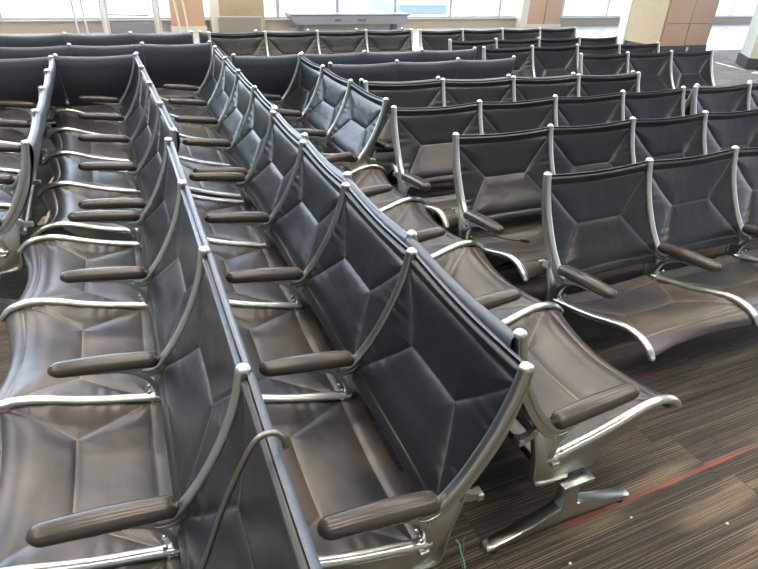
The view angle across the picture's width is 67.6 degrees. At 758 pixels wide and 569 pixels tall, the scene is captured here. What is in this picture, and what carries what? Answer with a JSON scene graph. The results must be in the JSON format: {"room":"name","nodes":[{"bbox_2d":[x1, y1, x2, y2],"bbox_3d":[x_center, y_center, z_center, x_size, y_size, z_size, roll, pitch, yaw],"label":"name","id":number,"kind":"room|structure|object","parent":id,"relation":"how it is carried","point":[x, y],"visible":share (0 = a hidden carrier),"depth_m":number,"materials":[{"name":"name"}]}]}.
{"room":"airport waiting area","nodes":[
{"label":"airport waiting area","id":0,"kind":"room"},
{"bbox_2d":[168,0,206,32],"bbox_3d":[-4.099,-9.548,10.431,0.760,9.000,0.230,-11,33,-21],"label":"wall column","id":1,"kind":"structure","parent":0,"point":[194,9],"depth_m":12.47,"materials":[{"name":"ceramic"}]},
{"bbox_2d":[207,0,265,32],"bbox_3d":[-3.098,-9.735,10.819,1.210,9.000,0.320,-11,33,-21],"label":"wall column","id":2,"kind":"structure","parent":0,"point":[215,7],"depth_m":12.73,"materials":[{"name":"beige stone"}]},
{"bbox_2d":[0,17,751,33],"bbox_3d":[0.636,-10.595,12.546,46.000,9.000,0.200,-11,33,-21],"label":"wall","id":3,"kind":"structure","parent":0,"point":[93,26],"depth_m":14.34,"materials":[{"name":"beige paint"}]},
{"bbox_2d":[0,0,277,19],"bbox_3d":[-4.895,-9.424,10.417,5.720,8.256,0.100,-11,33,-21],"label":"window","id":4,"kind":"structure","parent":3,"relation":"in","point":[276,3],"depth_m":11.96,"materials":[{"name":"silver metal"}]},
{"bbox_2d":[277,0,336,18],"bbox_3d":[-1.592,-10.058,11.729,1.500,8.256,0.100,-11,33,-21],"label":"window","id":5,"kind":"structure","parent":3,"relation":"in","point":[335,1],"depth_m":13.56,"materials":[{"name":"silver metal"}]},
{"bbox_2d":[337,0,394,11],"bbox_3d":[-0.188,-10.327,12.286,1.570,8.256,0.100,-11,33,-21],"label":"window","id":6,"kind":"structure","parent":3,"relation":"in","point":[393,1],"depth_m":14.44,"materials":[{"name":"silver metal"}]},
{"bbox_2d":[0,24,749,50],"bbox_3d":[1.440,-5.532,12.969,46.000,0.100,4.800,-11,33,-21],"label":"trim","id":7,"kind":"structure","parent":3,"relation":"attached to","point":[723,36],"depth_m":15.10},
{"bbox_2d":[70,0,88,34],"bbox_3d":[-6.085,-5.845,11.277,0.242,1.621,0.044,-11,33,-21],"label":"frame","id":8,"kind":"object","parent":7,"relation":"on","point":[80,1],"visible":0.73,"depth_m":11.51,"materials":[{"name":"silver metal"}]},
{"bbox_2d":[98,0,162,34],"bbox_3d":[-5.150,-6.420,11.354,1.164,2.600,0.060,-11,33,-21],"label":"sign stand","id":9,"kind":"object","parent":7,"relation":"on","point":[110,6],"visible":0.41,"depth_m":11.83,"materials":[{"name":"silver metal"}]},
{"bbox_2d":[173,0,188,32],"bbox_3d":[-4.274,-6.192,11.997,0.302,1.622,0.044,-11,33,-21],"label":"frame","id":10,"kind":"object","parent":7,"relation":"on","point":[174,3],"visible":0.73,"depth_m":12.22,"materials":[{"name":"grey metal"}]},
{"bbox_2d":[214,16,262,32],"bbox_3d":[-3.144,-5.816,12.678,1.064,0.361,0.024,-11,33,-21],"label":"mesh screen","id":11,"kind":"object","parent":7,"relation":"on","point":[226,25],"visible":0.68,"depth_m":12.67,"materials":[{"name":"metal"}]},
{"bbox_2d":[284,12,409,30],"bbox_3d":[-0.753,-6.320,13.651,3.040,0.415,0.580,-11,33,-21],"label":"countertop","id":12,"kind":"structure","parent":7,"relation":"on","point":[300,19],"depth_m":13.38,"materials":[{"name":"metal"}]},
{"bbox_2d":[0,16,752,21],"bbox_3d":[0.493,-6.906,14.689,46.000,0.024,0.300,-11,33,-21],"label":"trim","id":13,"kind":"structure","parent":3,"relation":"attached to","point":[715,16],"depth_m":12.54,"materials":[{"name":"beige paint"}]},
{"bbox_2d":[395,0,450,17],"bbox_3d":[1.281,-10.609,12.869,1.640,8.256,0.100,-11,33,-21],"label":"window","id":14,"kind":"structure","parent":3,"relation":"in","point":[449,1],"depth_m":15.02,"materials":[{"name":"silver metal"}]},
{"bbox_2d":[450,0,500,17],"bbox_3d":[2.749,-10.891,13.452,1.570,8.256,0.100,-11,33,-21],"label":"window","id":15,"kind":"structure","parent":3,"relation":"in","point":[499,1],"depth_m":15.57,"materials":[{"name":"silver metal"}]},
{"bbox_2d":[499,0,564,17],"bbox_3d":[4.474,-11.222,14.137,2.200,8.256,0.100,-11,33,-21],"label":"window","id":16,"kind":"structure","parent":3,"relation":"in","point":[501,0],"depth_m":15.85,"materials":[{"name":"silver metal"}]},
{"bbox_2d":[562,0,609,16],"bbox_3d":[6.254,-11.564,14.844,1.690,8.256,0.100,-11,33,-21],"label":"window","id":17,"kind":"structure","parent":3,"relation":"in","point":[607,1],"depth_m":16.98,"materials":[{"name":"silver metal"}]},
{"bbox_2d":[606,0,620,16],"bbox_3d":[7.764,-11.853,15.443,1.610,8.256,0.100,-11,33,-21],"label":"window","id":18,"kind":"structure","parent":3,"relation":"in","point":[607,15],"depth_m":17.24,"materials":[{"name":"silver metal"}]},
{"bbox_2d":[715,0,735,15],"bbox_3d":[11.474,-12.566,16.916,1.300,8.256,0.100,-11,33,-21],"label":"window","id":19,"kind":"structure","parent":3,"relation":"in","point":[733,1],"depth_m":19.08,"materials":[{"name":"silver metal"}]},
{"bbox_2d":[731,0,752,15],"bbox_3d":[12.984,-12.855,17.515,2.000,8.256,0.100,-11,33,-21],"label":"window","id":20,"kind":"structure","parent":3,"relation":"in","point":[736,0],"depth_m":19.27,"materials":[{"name":"silver metal"}]},
{"bbox_2d":[0,49,757,568],"bbox_3d":[5.942,-0.207,4.204,46.000,0.100,17.600,-11,33,-21],"label":"floor","id":21,"kind":"structure","parent":0,"point":[688,471],"depth_m":2.20,"materials":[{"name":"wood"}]},
{"bbox_2d":[0,55,55,314],"bbox_3d":[-2.450,-0.786,3.620,0.773,0.897,2.515,-11,33,-21],"label":"bench","id":22,"kind":"object","parent":21,"relation":"on","point":[20,140],"visible":0.99,"depth_m":3.14,"materials":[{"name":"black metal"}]},
{"bbox_2d":[20,144,41,234],"bbox_3d":[-2.233,-0.824,3.694,0.028,0.034,2.400,-11,33,-22],"label":"tube","id":23,"kind":"object","parent":22,"relation":"attached to","point":[29,200],"visible":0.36,"depth_m":2.99,"materials":[{"name":"silver metal"}]},
{"bbox_2d":[0,52,138,127],"bbox_3d":[-3.321,-1.535,4.837,2.515,0.897,0.773,-11,33,-21],"label":"bench","id":24,"kind":"object","parent":21,"relation":"on","point":[20,79],"visible":0.52,"depth_m":4.71,"materials":[{"name":"black leather"}]},
{"bbox_2d":[0,30,193,46],"bbox_3d":[-3.293,-2.300,6.142,2.515,0.897,0.773,-11,33,-21],"label":"bench","id":25,"kind":"object","parent":21,"relation":"on","point":[129,38],"visible":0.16,"depth_m":5.76,"materials":[{"name":"black leather"}]},
{"bbox_2d":[30,52,179,240],"bbox_3d":[-1.875,-0.909,3.870,0.773,0.897,2.515,-11,33,-22],"label":"bench","id":26,"kind":"object","parent":21,"relation":"on","point":[99,161],"visible":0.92,"depth_m":3.57,"materials":[{"name":"black leather"}]},
{"bbox_2d":[0,41,211,98],"bbox_3d":[-2.920,-1.936,5.549,2.515,0.897,0.773,-10,33,-21],"label":"bench","id":27,"kind":"object","parent":21,"relation":"on","point":[188,64],"visible":0.3,"depth_m":5.40,"materials":[{"name":"black leather"}]},
{"bbox_2d":[0,137,322,568],"bbox_3d":[-0.881,0.330,1.826,0.773,0.897,2.515,-10,33,-20],"label":"bench","id":28,"kind":"object","parent":21,"relation":"on","point":[132,376],"visible":1,"depth_m":1.65,"materials":[{"name":"black leather"}]},
{"bbox_2d":[199,429,287,568],"bbox_3d":[-0.296,0.498,1.121,0.266,0.462,0.026,-17,36,-30],"label":"cane","id":29,"kind":"object","parent":28,"relation":"hanging from","point":[272,432],"visible":1,"depth_m":1.07,"materials":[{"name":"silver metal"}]},
{"bbox_2d":[159,45,279,210],"bbox_3d":[-1.408,-1.176,4.358,0.773,0.897,2.515,-10,33,-20],"label":"bench","id":30,"kind":"object","parent":21,"relation":"on","point":[239,113],"visible":0.75,"depth_m":4.12,"materials":[{"name":"black leather"}]},
{"bbox_2d":[198,28,402,42],"bbox_3d":[-0.988,-2.748,7.067,2.515,0.897,0.773,-11,33,-22],"label":"bench","id":31,"kind":"object","parent":21,"relation":"on","point":[203,37],"visible":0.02,"depth_m":6.33,"materials":[{"name":"black leather"}]},
{"bbox_2d":[207,28,413,62],"bbox_3d":[-0.580,-2.373,6.456,2.515,0.897,0.773,-11,33,-22],"label":"bench","id":32,"kind":"object","parent":21,"relation":"on","point":[264,43],"visible":0.29,"depth_m":6.52,"materials":[{"name":"black leather"}]},
{"bbox_2d":[262,53,388,172],"bbox_3d":[-0.671,-1.173,4.403,0.773,0.897,1.905,-11,33,-22],"label":"bench","id":33,"kind":"object","parent":21,"relation":"on","point":[333,110],"visible":0.59,"depth_m":4.19,"materials":[{"name":"black leather"}]},
{"bbox_2d":[231,47,476,105],"bbox_3d":[-0.299,-1.986,5.817,2.515,0.897,0.773,-11,33,-22],"label":"bench","id":34,"kind":"object","parent":21,"relation":"on","point":[270,74],"visible":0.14,"depth_m":5.19,"materials":[{"name":"black leather"}]},
{"bbox_2d":[189,110,534,568],"bbox_3d":[-0.479,0.041,2.348,0.773,0.897,2.515,-10,33,-20],"label":"bench","id":35,"kind":"object","parent":21,"relation":"on","point":[445,392],"visible":0.87,"depth_m":1.79,"materials":[{"name":"black leather"}]},
{"bbox_2d":[315,56,515,149],"bbox_3d":[0.276,-1.782,5.509,1.905,0.897,0.773,-11,33,-21],"label":"bench","id":36,"kind":"object","parent":21,"relation":"on","point":[396,71],"visible":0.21,"depth_m":5.03,"materials":[{"name":"black leather"}]},
{"bbox_2d":[455,539,465,568],"bbox_3d":[0.268,0.873,1.840,0.013,0.024,0.093,-5,31,-13],"label":"scrap","id":37,"kind":"object","parent":21,"relation":"on","point":[455,539],"visible":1,"depth_m":1.85,"materials":[{"name":"green"}]},
{"bbox_2d":[460,536,464,568],"bbox_3d":[0.273,0.870,1.842,0.013,0.028,0.101,7,31,8],"label":"scrap","id":38,"kind":"object","parent":21,"relation":"on","point":[464,536],"visible":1,"depth_m":1.85,"materials":[{"name":"green"}]},
{"bbox_2d":[271,105,681,553],"bbox_3d":[0.182,-0.146,2.712,0.773,0.897,2.515,-11,33,-21],"label":"bench","id":39,"kind":"object","parent":21,"relation":"on","point":[576,404],"visible":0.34,"depth_m":1.96,"materials":[{"name":"black leather"}]},
{"bbox_2d":[340,70,634,170],"bbox_3d":[0.892,-1.453,4.991,2.515,0.897,0.773,-8,32,-18],"label":"bench","id":40,"kind":"object","parent":21,"relation":"on","point":[361,80],"visible":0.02,"depth_m":4.44,"materials":[{"name":"black leather"}]},
{"bbox_2d":[419,27,576,50],"bbox_3d":[1.749,-2.805,7.355,2.515,0.897,0.773,-11,33,-22],"label":"bench","id":41,"kind":"object","parent":21,"relation":"on","point":[428,40],"visible":0.18,"depth_m":7.33,"materials":[{"name":"black leather"}]},
{"bbox_2d":[363,71,640,184],"bbox_3d":[1.159,-1.071,4.358,2.515,0.897,0.773,-9,32,-18],"label":"bench","id":42,"kind":"object","parent":21,"relation":"on","point":[439,93],"visible":0.23,"depth_m":4.37,"materials":[{"name":"black leather"}]},
{"bbox_2d":[448,35,617,59],"bbox_3d":[2.026,-2.369,6.632,2.515,0.897,0.773,-11,33,-22],"label":"bench","id":43,"kind":"object","parent":21,"relation":"on","point":[538,42],"visible":0.09,"depth_m":6.65,"materials":[{"name":"black leather"}]},
{"bbox_2d":[391,86,685,228],"bbox_3d":[1.335,-0.739,3.804,2.515,0.897,0.773,-11,33,-21],"label":"bench","id":44,"kind":"object","parent":21,"relation":"on","point":[421,137],"visible":0.3,"depth_m":3.66,"materials":[{"name":"black leather"}]},
{"bbox_2d":[482,41,688,98],"bbox_3d":[2.327,-2.109,6.208,2.515,0.897,0.773,-11,33,-21],"label":"bench","id":45,"kind":"object","parent":21,"relation":"on","point":[532,61],"visible":0.23,"depth_m":6.19,"materials":[{"name":"black leather"}]},
{"bbox_2d":[452,109,757,281],"bbox_3d":[1.647,-0.445,3.325,2.515,0.897,0.773,-11,33,-21],"label":"bench","id":46,"kind":"object","parent":21,"relation":"on","point":[497,177],"visible":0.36,"depth_m":3.17,"materials":[{"name":"black leather"}]},
{"bbox_2d":[470,227,529,242],"bbox_3d":[0.631,-0.253,2.924,0.342,0.108,0.033,-5,31,-12],"label":"loose cable","id":47,"kind":"object","parent":46,"relation":"on","point":[520,240],"visible":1,"depth_m":2.93,"materials":[{"name":"black plastic"}]},
{"bbox_2d":[538,145,757,361],"bbox_3d":[1.972,-0.158,2.858,2.515,0.897,0.773,-12,33,-22],"label":"bench","id":48,"kind":"object","parent":21,"relation":"on","point":[650,211],"visible":1,"depth_m":2.64,"materials":[{"name":"black leather"}]},
{"bbox_2d":[578,49,723,95],"bbox_3d":[2.988,-1.909,5.915,1.905,0.897,0.773,-10,33,-21],"label":"bench","id":49,"kind":"object","parent":21,"relation":"on","point":[670,70],"visible":0.33,"depth_m":6.07,"materials":[{"name":"black leather"}]},
{"bbox_2d":[685,80,757,115],"bbox_3d":[3.440,-1.567,5.362,2.515,0.897,0.773,-11,33,-21],"label":"bench","id":50,"kind":"object","parent":21,"relation":"on","point":[688,101],"visible":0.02,"depth_m":4.52,"materials":[{"name":"black leather"}]},
{"bbox_2d":[690,82,757,114],"bbox_3d":[3.675,-1.181,4.722,2.515,0.897,0.773,-11,33,-21],"label":"bench","id":51,"kind":"object","parent":21,"relation":"on","point":[744,97],"visible":0.24,"depth_m":4.50,"materials":[{"name":"black leather"}]},
{"bbox_2d":[514,0,563,27],"bbox_3d":[4.693,-11.237,13.924,1.410,9.000,0.275,-11,33,-21],"label":"wall column","id":52,"kind":"structure","parent":0,"point":[529,13],"depth_m":15.90,"materials":[{"name":"ceramic"}]},
{"bbox_2d":[617,0,719,52],"bbox_3d":[6.624,-9.327,10.802,1.495,9.000,1.270,-11,33,-21],"label":"pillar","id":53,"kind":"structure","parent":0,"point":[678,25],"depth_m":12.36,"materials":[{"name":"ceramic"}]},
{"bbox_2d":[735,2,757,69],"bbox_3d":[8.086,-8.075,8.770,1.600,9.000,0.860,11,32,15],"label":"pillar","id":54,"kind":"structure","parent":0,"point":[747,58],"depth_m":10.90,"materials":[{"name":"grey"}]},
{"label":"outside","id":55,"kind":"structure","parent":0,"visible":0},
{"bbox_2d":[0,0,757,16],"bbox_3d":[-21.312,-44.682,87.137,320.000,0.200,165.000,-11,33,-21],"label":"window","id":56,"kind":"structure","parent":55,"point":[9,8],"depth_m":72.38,"materials":[{"name":"white concrete"}]},
{"bbox_2d":[372,0,447,13],"bbox_3d":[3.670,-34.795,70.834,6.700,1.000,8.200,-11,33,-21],"label":"building","id":57,"kind":"structure","parent":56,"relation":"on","point":[405,6],"depth_m":68.39,"materials":[{"name":"white"}]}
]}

